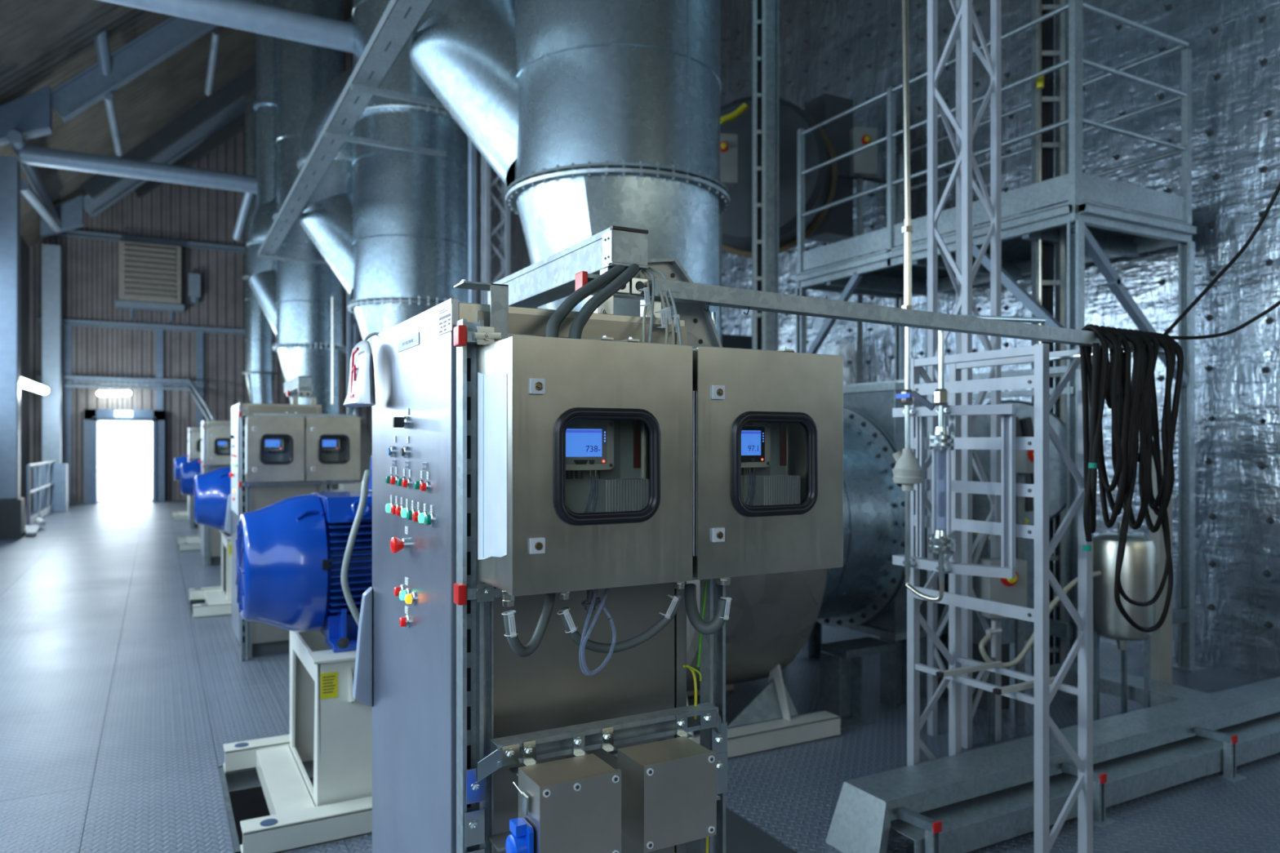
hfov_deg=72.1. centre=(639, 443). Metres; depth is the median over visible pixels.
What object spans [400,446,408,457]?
switch
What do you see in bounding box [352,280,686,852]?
tall cabinet
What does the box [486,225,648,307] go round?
duct
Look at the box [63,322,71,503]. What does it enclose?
wall post
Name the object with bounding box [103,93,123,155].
brace
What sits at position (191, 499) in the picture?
frame
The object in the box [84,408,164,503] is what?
portal
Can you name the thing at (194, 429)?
tall cabinet
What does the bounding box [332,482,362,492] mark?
fan casing
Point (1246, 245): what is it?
cable
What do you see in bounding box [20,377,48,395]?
lamp
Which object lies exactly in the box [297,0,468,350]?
duct
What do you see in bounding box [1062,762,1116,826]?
post
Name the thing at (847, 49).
wall
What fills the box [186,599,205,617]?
trim
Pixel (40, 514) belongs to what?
guard rail
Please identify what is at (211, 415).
cable tray
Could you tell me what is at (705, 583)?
earth wire
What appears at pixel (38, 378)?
beam
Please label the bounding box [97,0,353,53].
tie beam
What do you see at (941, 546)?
pipe
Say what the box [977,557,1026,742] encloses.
box
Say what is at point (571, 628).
hose
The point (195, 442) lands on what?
enclosure
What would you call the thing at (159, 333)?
wall post
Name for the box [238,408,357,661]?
frame
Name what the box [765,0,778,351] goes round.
cable tray
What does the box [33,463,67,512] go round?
base cabinet
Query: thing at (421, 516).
lamp
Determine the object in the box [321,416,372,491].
fan casing
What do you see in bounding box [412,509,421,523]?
lamp
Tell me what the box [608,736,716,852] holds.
junction box
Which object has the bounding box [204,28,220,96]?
brace
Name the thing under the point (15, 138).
brace
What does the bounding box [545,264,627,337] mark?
hose
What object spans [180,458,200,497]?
motor
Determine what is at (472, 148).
steel post
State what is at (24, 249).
wall
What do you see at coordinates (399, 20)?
cable tray
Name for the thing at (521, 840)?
power socket
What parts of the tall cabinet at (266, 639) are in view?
door handle, door, panel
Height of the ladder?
5.600 m
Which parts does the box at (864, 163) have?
mounting post, yellow plate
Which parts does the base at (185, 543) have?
frame, plate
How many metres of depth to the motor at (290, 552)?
3.58 m
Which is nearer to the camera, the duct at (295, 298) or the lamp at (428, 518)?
the lamp at (428, 518)
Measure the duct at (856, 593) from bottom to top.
1.330 m
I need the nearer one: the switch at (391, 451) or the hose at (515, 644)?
the hose at (515, 644)
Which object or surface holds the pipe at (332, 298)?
hanging from the duct at (392, 225)
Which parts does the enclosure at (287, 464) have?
plate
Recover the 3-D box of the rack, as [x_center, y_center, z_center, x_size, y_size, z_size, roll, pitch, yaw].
[1.289,0.573,3.328,0.475,1.853,0.670,0,0,-29]
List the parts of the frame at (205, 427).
rail, cross rail, cross rail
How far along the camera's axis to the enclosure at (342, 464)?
6.14 m
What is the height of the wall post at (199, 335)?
4.500 m
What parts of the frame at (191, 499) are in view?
rail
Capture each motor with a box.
[173,454,187,481]
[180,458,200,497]
[193,466,324,530]
[235,455,372,652]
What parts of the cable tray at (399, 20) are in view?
bracket arm, bracket arm, bracket arm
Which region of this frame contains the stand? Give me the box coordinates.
[819,636,895,729]
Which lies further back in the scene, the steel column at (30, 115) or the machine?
the steel column at (30, 115)
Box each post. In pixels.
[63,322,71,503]
[155,328,163,410]
[196,329,203,427]
[468,137,476,303]
[896,807,942,852]
[1054,0,1068,662]
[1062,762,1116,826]
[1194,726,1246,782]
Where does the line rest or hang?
hanging from the access platform
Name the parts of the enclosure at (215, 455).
plate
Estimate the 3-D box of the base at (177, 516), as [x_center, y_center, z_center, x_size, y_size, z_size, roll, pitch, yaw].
[-8.068,1.171,18.142,2.800,0.658,1.070,0,0,-29]
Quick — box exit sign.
[114,410,133,417]
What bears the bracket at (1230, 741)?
on the floor at (119, 706)
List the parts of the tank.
leg, leg, leg, name plate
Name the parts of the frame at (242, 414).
clamp plate, clamp plate, rail, cross rail, cross rail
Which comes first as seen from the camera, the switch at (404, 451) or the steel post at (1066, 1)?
the switch at (404, 451)
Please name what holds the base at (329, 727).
on the floor at (119, 706)
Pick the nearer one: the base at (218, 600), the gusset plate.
the gusset plate
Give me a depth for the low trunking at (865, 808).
3.60 m
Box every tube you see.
[578,587,616,675]
[638,270,651,342]
[642,269,654,342]
[645,268,668,343]
[646,268,675,344]
[648,266,682,344]
[745,478,752,505]
[750,471,756,505]
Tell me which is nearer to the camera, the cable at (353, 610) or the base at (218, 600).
the cable at (353, 610)
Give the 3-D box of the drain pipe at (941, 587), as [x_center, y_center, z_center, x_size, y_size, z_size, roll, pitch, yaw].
[1.052,0.540,3.263,0.028,0.080,0.184,0,0,-29]
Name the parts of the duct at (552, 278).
edge trim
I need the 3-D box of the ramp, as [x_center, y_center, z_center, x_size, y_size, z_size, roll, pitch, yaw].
[-10.219,1.405,14.864,0.320,0.150,1.904,0,0,-37]
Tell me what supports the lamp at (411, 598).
attached to the tall cabinet at (405, 670)
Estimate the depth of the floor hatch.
3.30 m
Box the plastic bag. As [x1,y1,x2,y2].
[343,332,379,407]
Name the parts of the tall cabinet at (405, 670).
door handle, label plate, label plate, label plate, engraved plate, door, label plate, strap bracket, panel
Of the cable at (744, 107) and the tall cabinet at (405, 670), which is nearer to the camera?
the tall cabinet at (405, 670)
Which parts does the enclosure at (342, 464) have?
plate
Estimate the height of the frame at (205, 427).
1.735 m
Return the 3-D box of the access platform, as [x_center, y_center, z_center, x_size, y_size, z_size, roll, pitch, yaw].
[2.517,-1.300,6.713,1.320,5.600,2.740,0,0,-29]
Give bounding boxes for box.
[509,753,621,852]
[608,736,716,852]
[718,133,737,343]
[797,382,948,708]
[849,126,877,383]
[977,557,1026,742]
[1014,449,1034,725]
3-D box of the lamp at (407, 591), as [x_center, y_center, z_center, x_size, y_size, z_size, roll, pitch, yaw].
[-0.532,0.343,1.985,0.020,0.030,0.030,0,0,-29]
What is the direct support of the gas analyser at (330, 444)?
in the enclosure at (342, 464)
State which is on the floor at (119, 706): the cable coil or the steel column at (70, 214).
the steel column at (70, 214)
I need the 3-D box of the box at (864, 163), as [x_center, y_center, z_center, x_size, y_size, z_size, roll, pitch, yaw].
[2.035,-0.679,7.998,0.220,4.359,0.193,0,0,-8]
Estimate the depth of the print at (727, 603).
1.76 m
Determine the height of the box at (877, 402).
1.840 m
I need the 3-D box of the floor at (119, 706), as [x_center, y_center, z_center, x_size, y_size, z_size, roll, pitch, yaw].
[-3.306,1.510,9.708,9.057,0.020,32.197,0,0,-29]
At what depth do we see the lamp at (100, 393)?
22.14 m
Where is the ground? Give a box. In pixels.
[98,472,152,500]
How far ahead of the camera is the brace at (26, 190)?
15.74 m
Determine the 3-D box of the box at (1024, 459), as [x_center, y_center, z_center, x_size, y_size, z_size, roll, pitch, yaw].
[2.035,0.755,4.598,0.100,1.490,0.193,0,0,-8]
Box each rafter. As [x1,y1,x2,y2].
[49,0,256,122]
[82,16,352,218]
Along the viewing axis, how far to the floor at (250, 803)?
5.10 m
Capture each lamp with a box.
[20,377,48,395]
[96,390,131,396]
[385,502,393,514]
[391,503,399,515]
[393,584,404,595]
[395,504,404,517]
[399,588,410,599]
[399,614,410,628]
[400,506,409,519]
[404,591,416,605]
[406,507,415,521]
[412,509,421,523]
[417,511,427,524]
[424,511,434,526]
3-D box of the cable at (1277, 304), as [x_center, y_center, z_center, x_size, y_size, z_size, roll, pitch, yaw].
[2.022,-0.490,2.946,0.515,0.277,0.111,0,0,16]
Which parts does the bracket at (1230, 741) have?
cross arm, post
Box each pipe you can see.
[331,297,334,404]
[891,0,923,575]
[905,575,944,601]
[910,314,1045,581]
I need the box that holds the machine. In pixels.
[972,400,1066,711]
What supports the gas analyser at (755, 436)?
in the enclosure at (800, 395)
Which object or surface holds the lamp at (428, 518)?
attached to the tall cabinet at (405, 670)
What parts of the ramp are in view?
plate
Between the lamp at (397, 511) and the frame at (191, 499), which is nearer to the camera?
the lamp at (397, 511)
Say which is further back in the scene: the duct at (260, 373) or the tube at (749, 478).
the duct at (260, 373)
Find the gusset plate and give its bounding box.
[640,257,722,346]
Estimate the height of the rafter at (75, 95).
7.152 m
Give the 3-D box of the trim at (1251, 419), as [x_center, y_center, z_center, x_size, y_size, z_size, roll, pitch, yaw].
[1.910,-0.155,9.494,0.007,0.070,11.200,0,0,-29]
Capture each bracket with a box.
[286,387,316,404]
[575,266,661,318]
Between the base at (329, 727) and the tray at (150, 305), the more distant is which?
the tray at (150, 305)
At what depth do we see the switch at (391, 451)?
2.10 m
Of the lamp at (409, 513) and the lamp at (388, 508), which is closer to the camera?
the lamp at (409, 513)
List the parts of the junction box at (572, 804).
lid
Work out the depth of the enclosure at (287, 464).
5.97 m
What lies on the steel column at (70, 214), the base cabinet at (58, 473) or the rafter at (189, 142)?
the rafter at (189, 142)
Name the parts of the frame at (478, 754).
clamp plate, clamp plate, rail, corner plate, cross rail, plate, cross rail, clamp plate, cross rail, clamp plate, corner plate, clamp plate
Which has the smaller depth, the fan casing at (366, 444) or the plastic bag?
the plastic bag
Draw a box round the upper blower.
[720,93,914,349]
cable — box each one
[341,470,370,625]
[720,102,747,124]
[1163,182,1279,336]
[1170,300,1279,339]
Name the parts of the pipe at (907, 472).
lever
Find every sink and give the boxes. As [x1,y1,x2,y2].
[589,477,648,512]
[743,474,799,506]
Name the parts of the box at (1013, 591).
mounting post, yellow plate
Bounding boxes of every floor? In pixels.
[0,499,1279,852]
[191,611,313,849]
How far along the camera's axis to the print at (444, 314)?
1.73 m
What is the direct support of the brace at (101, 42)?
attached to the rafter at (75, 95)
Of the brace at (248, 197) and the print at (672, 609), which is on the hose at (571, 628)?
the print at (672, 609)
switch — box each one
[386,445,395,457]
[392,416,409,428]
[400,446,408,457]
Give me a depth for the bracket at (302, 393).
6.37 m
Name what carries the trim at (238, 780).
attached to the floor at (119, 706)
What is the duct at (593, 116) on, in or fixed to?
on the fan casing at (772, 617)
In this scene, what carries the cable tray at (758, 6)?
on the floor at (119, 706)
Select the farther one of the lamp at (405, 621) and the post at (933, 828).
the post at (933, 828)
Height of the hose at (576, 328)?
0.256 m
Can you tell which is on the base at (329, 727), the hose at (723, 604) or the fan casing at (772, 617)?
the fan casing at (772, 617)
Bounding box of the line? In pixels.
[1036,0,1044,343]
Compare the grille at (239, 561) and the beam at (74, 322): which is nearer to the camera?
the grille at (239, 561)
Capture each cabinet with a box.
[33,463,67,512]
[186,427,200,527]
[198,420,231,564]
[224,402,321,657]
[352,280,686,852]
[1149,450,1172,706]
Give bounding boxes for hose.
[502,590,555,657]
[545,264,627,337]
[557,581,684,653]
[568,263,639,338]
[684,577,732,635]
[978,570,1102,667]
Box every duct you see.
[241,87,277,404]
[246,0,346,413]
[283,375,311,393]
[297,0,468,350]
[409,0,729,338]
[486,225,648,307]
[816,407,905,627]
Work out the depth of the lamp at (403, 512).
1.98 m
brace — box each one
[6,130,61,225]
[20,179,62,232]
[94,31,112,75]
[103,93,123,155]
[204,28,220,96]
[232,192,254,240]
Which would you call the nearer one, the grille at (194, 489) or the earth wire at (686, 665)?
the earth wire at (686, 665)
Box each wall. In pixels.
[20,235,29,506]
[29,51,372,504]
[476,0,1279,678]
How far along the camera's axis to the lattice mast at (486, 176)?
9.27 m
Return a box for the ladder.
[1031,0,1065,672]
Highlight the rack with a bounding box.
[892,343,1093,852]
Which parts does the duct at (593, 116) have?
branch leg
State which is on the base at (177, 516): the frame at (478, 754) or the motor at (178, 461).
the motor at (178, 461)
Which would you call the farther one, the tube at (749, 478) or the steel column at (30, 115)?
the steel column at (30, 115)
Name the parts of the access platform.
railing post, post, railing post, post, railing post, hand rail, hand rail, hand rail, hand rail, hand rail, foot plate, railing post, post, hand rail, hand rail, hand rail, hand rail, railing post, post, foot plate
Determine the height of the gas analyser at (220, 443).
0.113 m
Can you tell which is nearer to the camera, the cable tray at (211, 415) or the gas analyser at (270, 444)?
the gas analyser at (270, 444)
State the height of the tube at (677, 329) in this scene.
0.229 m
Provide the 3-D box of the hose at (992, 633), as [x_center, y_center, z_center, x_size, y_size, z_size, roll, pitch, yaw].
[1.883,0.822,4.109,0.651,0.427,0.130,0,0,-7]
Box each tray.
[62,375,215,421]
[115,300,184,312]
[257,0,446,264]
[751,0,765,350]
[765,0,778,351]
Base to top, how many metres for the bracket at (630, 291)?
0.202 m
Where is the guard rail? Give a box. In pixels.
[26,460,56,524]
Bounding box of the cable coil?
[1079,324,1183,632]
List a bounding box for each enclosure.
[191,432,200,457]
[206,427,231,465]
[244,415,304,482]
[304,416,359,480]
[477,334,692,596]
[692,346,843,579]
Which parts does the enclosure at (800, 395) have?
plate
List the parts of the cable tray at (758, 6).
rail, rail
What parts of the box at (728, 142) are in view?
mounting post, yellow plate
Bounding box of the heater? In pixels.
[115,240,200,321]
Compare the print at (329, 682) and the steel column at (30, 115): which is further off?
the steel column at (30, 115)
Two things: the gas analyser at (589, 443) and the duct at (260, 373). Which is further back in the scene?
the duct at (260, 373)
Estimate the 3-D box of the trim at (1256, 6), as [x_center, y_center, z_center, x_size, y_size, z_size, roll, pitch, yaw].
[1.910,-2.835,9.494,0.007,0.070,11.200,0,0,-29]
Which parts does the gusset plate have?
threaded rod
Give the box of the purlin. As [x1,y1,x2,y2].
[134,112,244,197]
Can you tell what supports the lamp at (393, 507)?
attached to the tall cabinet at (405, 670)
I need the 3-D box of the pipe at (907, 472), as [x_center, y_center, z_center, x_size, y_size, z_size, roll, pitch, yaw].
[1.016,-1.600,3.336,0.116,4.200,0.116,0,0,1]
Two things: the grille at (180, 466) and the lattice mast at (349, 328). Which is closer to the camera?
the lattice mast at (349, 328)
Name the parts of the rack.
leg, vertical rail, meter bracket, arm, arm, leg, rail, rail, vertical rail, rail, rail, leg, leg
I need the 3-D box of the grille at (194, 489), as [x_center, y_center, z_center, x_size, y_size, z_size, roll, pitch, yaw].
[-4.081,0.515,8.050,0.006,0.380,0.380,0,0,-29]
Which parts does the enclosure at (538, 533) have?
plate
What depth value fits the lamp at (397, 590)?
2.02 m
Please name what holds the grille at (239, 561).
attached to the motor at (290, 552)
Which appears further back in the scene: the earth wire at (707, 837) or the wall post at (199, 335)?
the wall post at (199, 335)
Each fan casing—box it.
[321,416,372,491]
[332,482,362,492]
[686,568,828,738]
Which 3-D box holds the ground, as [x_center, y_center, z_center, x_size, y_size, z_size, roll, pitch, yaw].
[-19.821,1.570,33.979,26.000,0.100,25.750,0,0,-29]
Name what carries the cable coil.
hanging from the cable tray at (682, 291)
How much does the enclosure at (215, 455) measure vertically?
0.444 m
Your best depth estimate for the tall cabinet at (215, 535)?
10.86 m
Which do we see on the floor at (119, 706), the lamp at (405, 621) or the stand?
the stand
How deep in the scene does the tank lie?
4.40 m
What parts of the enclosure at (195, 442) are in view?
plate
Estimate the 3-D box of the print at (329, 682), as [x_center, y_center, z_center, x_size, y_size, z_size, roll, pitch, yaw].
[-1.213,0.940,3.426,0.046,0.064,0.001,0,0,-29]
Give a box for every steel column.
[0,85,52,539]
[40,195,83,463]
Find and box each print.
[323,675,335,693]
[439,309,450,333]
[509,616,515,632]
[565,613,573,627]
[667,600,675,614]
[725,601,729,615]
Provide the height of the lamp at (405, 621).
0.030 m
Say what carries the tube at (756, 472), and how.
attached to the gas analyser at (755, 436)
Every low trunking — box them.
[825,661,1279,852]
[888,711,1279,852]
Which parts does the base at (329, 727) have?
frame, plate, rail, plate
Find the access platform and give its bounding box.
[795,0,1205,696]
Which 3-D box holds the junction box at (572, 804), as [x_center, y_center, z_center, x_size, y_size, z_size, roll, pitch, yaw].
[-0.152,0.668,1.612,0.178,0.160,0.177,0,0,-29]
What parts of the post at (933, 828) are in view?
cross arm, post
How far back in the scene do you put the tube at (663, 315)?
1.92 m
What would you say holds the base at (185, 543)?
on the floor at (119, 706)
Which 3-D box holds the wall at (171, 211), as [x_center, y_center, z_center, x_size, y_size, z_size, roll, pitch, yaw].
[-11.137,-5.792,23.890,9.000,14.584,0.200,0,0,-29]
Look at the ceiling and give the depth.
16.92 m
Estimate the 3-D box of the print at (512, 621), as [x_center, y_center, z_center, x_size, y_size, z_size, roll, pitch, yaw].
[-0.221,0.314,1.524,0.010,0.028,0.001,0,0,-29]
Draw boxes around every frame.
[188,430,200,528]
[202,424,231,566]
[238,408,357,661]
[453,319,794,852]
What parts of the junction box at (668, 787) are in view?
lid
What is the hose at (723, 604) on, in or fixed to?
attached to the enclosure at (800, 395)
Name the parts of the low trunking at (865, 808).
leg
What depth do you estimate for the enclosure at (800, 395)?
1.75 m
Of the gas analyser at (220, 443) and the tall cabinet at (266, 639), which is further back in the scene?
the gas analyser at (220, 443)
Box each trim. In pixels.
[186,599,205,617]
[218,760,313,852]
[721,195,1279,324]
[877,0,1279,159]
[1053,350,1279,377]
[1053,524,1279,556]
[1102,413,1279,427]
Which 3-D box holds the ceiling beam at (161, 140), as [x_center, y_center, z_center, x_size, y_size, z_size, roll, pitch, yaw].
[-8.248,-6.269,16.600,4.160,3.500,0.100,0,0,-12]
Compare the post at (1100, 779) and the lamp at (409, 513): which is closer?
the lamp at (409, 513)
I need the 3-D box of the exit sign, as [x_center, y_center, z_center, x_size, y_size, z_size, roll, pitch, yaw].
[-12.928,-0.740,22.001,0.400,0.160,0.105,0,0,-29]
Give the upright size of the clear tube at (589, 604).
0.166 m
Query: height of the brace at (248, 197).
0.867 m
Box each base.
[172,511,188,520]
[177,524,200,551]
[188,529,231,617]
[222,631,840,852]
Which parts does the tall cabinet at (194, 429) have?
door, panel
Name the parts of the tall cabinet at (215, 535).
door, panel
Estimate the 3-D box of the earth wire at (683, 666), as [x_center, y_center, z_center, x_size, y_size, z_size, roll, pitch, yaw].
[0.109,0.536,1.900,0.033,0.115,0.015,0,0,19]
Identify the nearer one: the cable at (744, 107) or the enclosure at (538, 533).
the enclosure at (538, 533)
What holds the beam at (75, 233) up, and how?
attached to the wall at (171, 211)
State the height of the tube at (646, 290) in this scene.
0.220 m
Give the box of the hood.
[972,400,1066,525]
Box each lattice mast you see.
[346,292,358,482]
[481,155,510,304]
[927,0,1001,749]
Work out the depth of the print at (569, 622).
1.59 m
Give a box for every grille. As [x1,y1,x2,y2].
[180,466,181,492]
[193,479,195,519]
[235,520,244,612]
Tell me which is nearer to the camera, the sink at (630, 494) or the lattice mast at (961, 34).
the sink at (630, 494)
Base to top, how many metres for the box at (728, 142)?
4.161 m
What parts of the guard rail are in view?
post, post, rail, rail, post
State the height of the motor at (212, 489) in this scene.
0.785 m
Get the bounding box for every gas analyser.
[216,440,228,448]
[262,437,284,453]
[321,437,340,453]
[565,419,613,479]
[741,422,770,475]
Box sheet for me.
[231,404,238,515]
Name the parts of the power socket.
socket lid, plate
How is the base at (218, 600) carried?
on the floor at (119, 706)
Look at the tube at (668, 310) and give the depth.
1.92 m
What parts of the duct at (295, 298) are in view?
branch leg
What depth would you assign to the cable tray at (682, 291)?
2.29 m
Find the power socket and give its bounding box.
[505,817,533,852]
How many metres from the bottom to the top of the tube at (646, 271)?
0.226 m
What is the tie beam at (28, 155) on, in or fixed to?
attached to the steel column at (30, 115)
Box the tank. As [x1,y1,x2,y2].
[1093,521,1164,720]
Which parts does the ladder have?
rail, rail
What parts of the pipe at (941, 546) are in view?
lever, sight glass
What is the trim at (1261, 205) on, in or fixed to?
attached to the wall at (847, 49)
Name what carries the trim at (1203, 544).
attached to the wall at (847, 49)
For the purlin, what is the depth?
21.42 m
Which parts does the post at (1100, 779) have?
cross arm, post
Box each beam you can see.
[19,145,256,193]
[35,317,275,337]
[35,376,204,386]
[53,230,244,253]
[80,63,256,199]
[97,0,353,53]
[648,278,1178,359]
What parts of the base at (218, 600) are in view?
frame, plate, rail, plate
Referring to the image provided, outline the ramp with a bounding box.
[25,518,46,536]
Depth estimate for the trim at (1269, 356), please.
5.81 m
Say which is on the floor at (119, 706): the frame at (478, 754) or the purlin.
the frame at (478, 754)
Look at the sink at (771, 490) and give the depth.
1.88 m
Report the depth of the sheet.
6.38 m
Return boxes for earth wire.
[682,664,697,719]
[684,664,701,680]
[697,582,706,667]
[705,836,708,852]
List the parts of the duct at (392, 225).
branch leg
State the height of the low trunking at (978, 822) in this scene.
0.101 m
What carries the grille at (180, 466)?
attached to the motor at (188, 470)
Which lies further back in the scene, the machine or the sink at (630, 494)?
the machine
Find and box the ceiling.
[0,0,352,248]
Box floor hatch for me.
[686,807,796,852]

